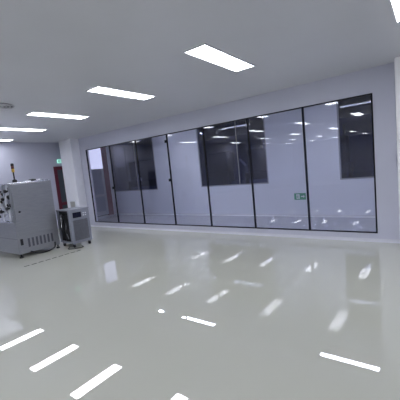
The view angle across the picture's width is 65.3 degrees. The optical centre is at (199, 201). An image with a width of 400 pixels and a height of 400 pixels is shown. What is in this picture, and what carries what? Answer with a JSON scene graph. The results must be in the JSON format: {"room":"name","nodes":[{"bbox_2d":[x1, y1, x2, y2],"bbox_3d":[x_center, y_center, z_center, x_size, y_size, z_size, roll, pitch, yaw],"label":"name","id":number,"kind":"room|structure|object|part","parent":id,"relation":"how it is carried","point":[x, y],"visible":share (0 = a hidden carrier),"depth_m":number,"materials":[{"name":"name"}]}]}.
{"room":"clean room","nodes":[
{"label":"clean room","id":0,"kind":"room"},
{"bbox_2d":[0,142,61,228],"bbox_3d":[-10.818,0.947,2.159,0.100,2.800,21.290,-1,8,37],"label":"wall","id":1,"kind":"structure","parent":0,"point":[31,160],"depth_m":9.58,"materials":[{"name":"white paint"}]},
{"bbox_2d":[53,166,67,208],"bbox_3d":[-4.564,-0.170,10.434,0.075,2.020,0.420,-1,8,37],"label":"door","id":2,"kind":"structure","parent":1,"relation":"in","point":[58,172],"depth_m":10.35,"materials":[{"name":"red paint"}]},
{"bbox_2d":[111,145,153,190],"bbox_3d":[-2.287,-1.230,14.521,0.100,2.800,4.580,-1,8,37],"label":"wall","id":3,"kind":"structure","parent":0,"point":[122,155],"depth_m":13.26,"materials":[{"name":"paint"}]},
{"bbox_2d":[0,214,399,399],"bbox_3d":[-3.895,2.114,-1.480,16.700,0.100,23.620,-1,8,37],"label":"floor","id":4,"kind":"structure","parent":0,"point":[130,314],"depth_m":3.22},
{"bbox_2d":[0,180,59,258],"bbox_3d":[-4.066,0.352,7.169,1.465,1.582,0.906,-1,8,37],"label":"machine","id":5,"kind":"object","parent":4,"relation":"on","point":[28,224],"visible":1,"depth_m":6.75,"materials":[{"name":"silver metal"}]},
{"bbox_2d":[10,163,16,182],"bbox_3d":[-3.891,-0.599,6.515,0.090,0.400,0.090,-1,8,37],"label":"tower","id":6,"kind":"object","parent":5,"relation":"on","point":[14,180],"visible":1,"depth_m":6.49,"materials":[{"name":"multicoloured plastic"}]},
{"bbox_3d":[-3.818,0.029,6.556,0.029,0.818,0.290,-1,8,37],"label":"corner post","id":7,"kind":"part","parent":5,"relation":"part of","materials":[{"name":"silver metal"}]},
{"bbox_3d":[-4.184,-0.421,7.127,1.350,0.021,0.890,-1,8,37],"label":"plate","id":8,"kind":"part","parent":5,"relation":"part of","materials":[{"name":"metal"}]},
{"bbox_3d":[-3.591,0.126,6.794,0.042,1.095,0.850,-1,8,37],"label":"panel","id":9,"kind":"part","parent":5,"relation":"part of","materials":[{"name":"silver metal"}]},
{"bbox_2d":[26,231,54,248],"bbox_3d":[-3.501,0.831,6.878,0.002,0.255,0.615,-1,8,37],"label":"vent","id":10,"kind":"object","parent":5,"relation":"attached to","point":[44,238],"depth_m":6.87,"materials":[{"name":"silver metal"}]},
{"bbox_2d":[56,207,91,247],"bbox_3d":[-2.944,0.583,7.338,0.607,0.867,0.506,-1,8,40],"label":"industrial chiller","id":11,"kind":"object","parent":4,"relation":"on","point":[74,225],"visible":1,"depth_m":7.16,"materials":[{"name":"grey metal"}]},
{"bbox_3d":[-3.083,0.560,7.196,0.451,0.695,0.015,-1,8,40],"label":"panel","id":12,"kind":"part","parent":11,"relation":"part of","materials":[{"name":"black metal"}]},
{"bbox_3d":[-2.986,0.165,7.295,0.605,0.022,0.503,-1,8,40],"label":"lid","id":13,"kind":"part","parent":11,"relation":"part of","materials":[{"name":"white metal"}]},
{"bbox_2d":[69,200,76,207],"bbox_3d":[-4.065,0.089,10.005,0.400,0.300,0.020,-1,8,37],"label":"wall plate","id":14,"kind":"object","parent":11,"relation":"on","point":[73,203],"visible":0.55,"depth_m":9.99,"materials":[{"name":"white plastic"}]},
{"bbox_2d":[73,218,89,240],"bbox_3d":[-2.713,0.627,7.156,0.006,0.461,0.353,-1,8,40],"label":"grille","id":15,"kind":"object","parent":11,"relation":"attached to","point":[81,226],"depth_m":7.15,"materials":[{"name":"metal"}]},
{"bbox_2d":[0,0,399,144],"bbox_3d":[-2.820,-1.086,0.024,16.700,0.100,28.200,-1,8,37],"label":"ceiling","id":16,"kind":"structure","parent":0,"point":[52,52],"depth_m":3.61,"materials":[{"name":"paint"}]},
{"bbox_2d":[0,103,13,109],"bbox_3d":[-3.181,-1.514,4.955,0.416,0.027,0.416,-1,8,37],"label":"ceiling vent","id":17,"kind":"object","parent":16,"relation":"in","point":[3,106],"visible":1,"depth_m":5.00,"materials":[{"name":"metal"}]},
{"bbox_2d":[0,127,46,131],"bbox_3d":[-4.145,-1.663,7.169,0.300,0.013,1.160,-1,8,37],"label":"recessed light","id":18,"kind":"object","parent":16,"relation":"in","point":[1,128],"visible":1,"depth_m":7.20,"materials":[{"name":"white plastic"}]},
{"bbox_2d":[0,128,42,130],"bbox_3d":[-4.145,-1.665,7.168,0.270,0.008,1.130,-1,8,37],"label":"diffuser","id":19,"kind":"object","parent":18,"relation":"attached to","point":[11,129],"depth_m":7.19,"materials":[{"name":"white plastic"}]},
{"bbox_2d":[25,111,89,118],"bbox_3d":[-2.756,-1.689,6.121,0.300,0.013,1.160,-1,8,37],"label":"recessed light","id":20,"kind":"object","parent":16,"relation":"in","point":[44,114],"visible":1,"depth_m":6.06,"materials":[{"name":"white plastic"}]},
{"bbox_2d":[86,86,155,99],"bbox_3d":[-1.215,-1.718,4.959,0.300,0.013,1.160,-1,8,37],"label":"recessed light","id":21,"kind":"object","parent":16,"relation":"in","point":[97,89],"visible":1,"depth_m":4.89,"materials":[{"name":"white plastic"}]},
{"bbox_2d":[183,43,254,71],"bbox_3d":[0.278,-1.746,3.833,0.300,0.013,1.160,-1,8,37],"label":"recessed light","id":22,"kind":"object","parent":16,"relation":"in","point":[205,52],"visible":1,"depth_m":3.74,"materials":[{"name":"white plastic"}]},
{"bbox_2d":[389,0,399,22],"bbox_3d":[1.803,-1.774,2.683,0.300,0.013,1.160,-1,8,37],"label":"recessed light","id":23,"kind":"object","parent":16,"relation":"in","point":[395,4],"visible":1,"depth_m":2.91,"materials":[{"name":"white plastic"}]},
{"bbox_2d":[78,62,399,239],"bbox_3d":[1.683,-0.710,5.987,16.500,2.800,0.100,-1,8,37],"label":"wall","id":24,"kind":"structure","parent":0,"point":[379,81],"depth_m":5.51,"materials":[{"name":"white paint"}]},
{"bbox_2d":[59,139,86,207],"bbox_3d":[-4.048,-0.577,10.068,0.670,2.800,0.290,-1,8,37],"label":"column","id":25,"kind":"structure","parent":24,"relation":"attached to","point":[69,148],"depth_m":9.86,"materials":[{"name":"white paint"}]},
{"bbox_2d":[85,145,118,222],"bbox_3d":[-2.976,-0.494,9.459,1.155,2.274,0.056,-1,8,37],"label":"window","id":26,"kind":"structure","parent":24,"relation":"in","point":[108,145],"depth_m":9.73,"materials":[{"name":"glass"}]},
{"bbox_2d":[109,140,144,223],"bbox_3d":[-2.063,-0.512,8.785,1.116,2.274,0.032,-1,8,37],"label":"window","id":27,"kind":"structure","parent":24,"relation":"in","point":[133,140],"depth_m":9.02,"materials":[{"name":"black metal"}]},
{"bbox_2d":[135,134,175,224],"bbox_3d":[-1.172,-0.527,8.098,1.134,2.274,0.056,-1,8,37],"label":"window","id":28,"kind":"structure","parent":24,"relation":"in","point":[165,141],"depth_m":8.33,"materials":[{"name":"black metal"}]},
{"bbox_2d":[166,127,211,226],"bbox_3d":[-0.273,-0.546,7.434,1.101,2.274,0.032,-1,8,37],"label":"window","id":29,"kind":"structure","parent":24,"relation":"in","point":[198,127],"depth_m":7.64,"materials":[{"name":"black metal"}]},
{"bbox_2d":[202,118,255,227],"bbox_3d":[0.614,-0.562,6.766,1.121,2.274,0.032,-1,8,37],"label":"window","id":30,"kind":"structure","parent":24,"relation":"in","point":[243,118],"depth_m":6.90,"materials":[{"name":"black metal"}]},
{"bbox_2d":[91,225,399,242],"bbox_3d":[-0.177,0.698,7.545,8.490,0.050,0.050,-1,8,37],"label":"baseboard","id":31,"kind":"structure","parent":24,"relation":"attached to","point":[128,227],"depth_m":6.34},
{"bbox_2d":[247,107,309,230],"bbox_3d":[1.510,-0.579,6.090,1.123,2.274,0.032,-1,8,37],"label":"window","id":32,"kind":"structure","parent":24,"relation":"in","point":[299,107],"depth_m":6.16,"materials":[{"name":"black metal"}]},
{"bbox_2d":[302,93,377,232],"bbox_3d":[2.404,-0.596,5.416,1.117,2.274,0.032,-1,8,37],"label":"window","id":33,"kind":"structure","parent":24,"relation":"in","point":[369,93],"depth_m":5.30,"materials":[{"name":"black metal"}]},
{"bbox_2d":[394,56,399,226],"bbox_3d":[3.286,-0.714,4.536,0.695,2.800,0.290,-1,8,37],"label":"column","id":34,"kind":"structure","parent":24,"relation":"attached to","point":[397,59],"depth_m":4.55,"materials":[{"name":"paint"}]},
{"bbox_2d":[106,102,374,214],"bbox_3d":[2.973,-1.022,7.704,16.500,2.800,0.080,-1,8,37],"label":"wall","id":35,"kind":"structure","parent":0,"point":[328,194],"depth_m":8.31,"materials":[{"name":"white paint"}]},
{"bbox_2d":[110,138,157,191],"bbox_3d":[-2.539,-1.349,11.764,2.420,1.870,0.070,-1,8,37],"label":"window","id":36,"kind":"structure","parent":35,"relation":"in","point":[151,138],"depth_m":11.66,"materials":[{"name":"clear glass"}]},
{"bbox_2d":[196,116,268,186],"bbox_3d":[0.893,-1.413,9.175,2.300,1.870,0.070,-1,8,37],"label":"window","id":37,"kind":"structure","parent":35,"relation":"in","point":[197,136],"depth_m":9.08,"materials":[{"name":"clear glass"}]},
{"bbox_2d":[114,213,375,217],"bbox_3d":[3.070,0.347,7.799,16.500,0.050,0.050,-1,8,37],"label":"baseboard","id":38,"kind":"structure","parent":35,"relation":"attached to","point":[287,215],"depth_m":8.72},
{"bbox_2d":[294,193,305,199],"bbox_3d":[2.586,-0.140,8.083,0.300,0.170,0.032,-1,8,37],"label":"exit sign","id":39,"kind":"object","parent":35,"relation":"attached to","point":[297,196],"visible":1,"depth_m":8.08,"materials":[{"name":"green plastic"}]},
{"bbox_2d":[336,101,373,179],"bbox_3d":[4.234,-1.475,6.655,2.410,1.870,0.070,-1,8,37],"label":"window","id":40,"kind":"structure","parent":35,"relation":"in","point":[337,107],"depth_m":7.34,"materials":[{"name":"clear glass"}]},
{"bbox_2d":[199,113,373,185],"bbox_3d":[5.670,-1.677,11.297,16.500,2.800,0.100,-1,8,37],"label":"wall","id":41,"kind":"structure","parent":0,"point":[358,128],"depth_m":11.33,"materials":[{"name":"paint"}]},
{"bbox_3d":[-4.301,-0.742,11.839,0.100,2.800,2.200,-1,8,37],"label":"wall","id":42,"kind":"structure","parent":0,"visible":0},
{"bbox_2d":[88,147,113,215],"bbox_3d":[-3.923,-0.797,12.291,0.080,2.740,0.860,-1,8,37],"label":"door","id":43,"kind":"structure","parent":42,"relation":"in","point":[98,162],"depth_m":12.31,"materials":[{"name":"red paint"}]},
{"bbox_3d":[-4.070,-1.689,12.118,0.040,0.830,0.570,-1,8,37],"label":"lit pane","id":44,"kind":"part","parent":43,"relation":"part of","materials":[{"name":"white glass"}]},
{"bbox_3d":[-3.921,-0.378,12.245,0.017,1.820,0.570,-1,8,37],"label":"rail","id":45,"kind":"part","parent":43,"relation":"part of","materials":[{"name":"grey metal"}]},
{"bbox_3d":[4.491,0.079,9.690,16.500,0.100,4.550,-1,8,37],"label":"floor","id":46,"kind":"structure","parent":0,"visible":0},
{"bbox_2d":[128,159,156,189],"bbox_3d":[-2.127,-0.659,12.725,1.750,2.020,0.698,-1,8,37],"label":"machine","id":47,"kind":"object","parent":46,"relation":"on","point":[147,168],"visible":0.34,"depth_m":12.48,"materials":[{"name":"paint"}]},
{"bbox_2d":[129,159,155,180],"bbox_3d":[-2.142,-1.291,12.721,1.590,0.767,0.500,-1,8,37],"label":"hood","id":48,"kind":"object","parent":47,"relation":"attached to","point":[147,168],"depth_m":12.48,"materials":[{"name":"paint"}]},
{"bbox_3d":[-2.250,-0.322,12.554,1.450,0.606,0.009,-1,8,37],"label":"panel","id":49,"kind":"part","parent":47,"relation":"part of","materials":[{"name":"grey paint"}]},
{"bbox_2d":[208,152,233,185],"bbox_3d":[0.930,-1.050,13.384,1.100,2.050,0.610,-1,8,37],"label":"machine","id":50,"kind":"object","parent":46,"relation":"on","point":[221,169],"visible":0.55,"depth_m":13.09,"materials":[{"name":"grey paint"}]},
{"bbox_3d":[0.782,-0.702,13.179,0.800,0.615,0.009,-1,8,37],"label":"panel","id":51,"kind":"part","parent":50,"relation":"part of","materials":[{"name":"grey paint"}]},
{"bbox_2d":[208,152,233,172],"bbox_3d":[0.888,-1.684,13.344,0.940,0.778,0.500,-1,8,37],"label":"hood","id":52,"kind":"object","parent":50,"relation":"attached to","point":[219,162],"depth_m":13.10,"materials":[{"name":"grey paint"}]},
{"bbox_2d":[231,164,247,183],"bbox_3d":[1.661,-0.644,11.519,0.800,1.500,0.610,-1,8,37],"label":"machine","id":53,"kind":"object","parent":46,"relation":"on","point":[243,169],"visible":0.17,"depth_m":11.32,"materials":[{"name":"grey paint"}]},
{"bbox_2d":[239,139,267,183],"bbox_3d":[1.986,-0.910,10.160,1.186,2.250,0.698,-1,8,37],"label":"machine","id":54,"kind":"object","parent":46,"relation":"on","point":[258,156],"visible":0.41,"depth_m":9.99,"materials":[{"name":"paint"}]},
{"bbox_2d":[247,147,266,171],"bbox_3d":[2.042,-1.372,10.133,0.890,0.740,0.500,-1,8,37],"label":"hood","id":55,"kind":"object","parent":54,"relation":"attached to","point":[258,156],"depth_m":9.97,"materials":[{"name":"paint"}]},
{"bbox_3d":[1.931,-0.436,9.963,0.750,0.585,0.009,-1,8,37],"label":"panel","id":56,"kind":"part","parent":54,"relation":"part of","materials":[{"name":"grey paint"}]},
{"bbox_2d":[340,124,353,177],"bbox_3d":[4.036,-0.979,8.664,0.300,2.300,0.610,-1,8,37],"label":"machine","id":57,"kind":"object","parent":46,"relation":"on","point":[347,168],"visible":0.57,"depth_m":8.46,"materials":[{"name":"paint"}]},
{"bbox_2d":[340,135,349,163],"bbox_3d":[4.010,-1.449,8.642,0.140,0.759,0.500,-1,8,37],"label":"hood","id":58,"kind":"object","parent":57,"relation":"attached to","point":[344,139],"depth_m":8.47,"materials":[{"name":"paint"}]}
]}

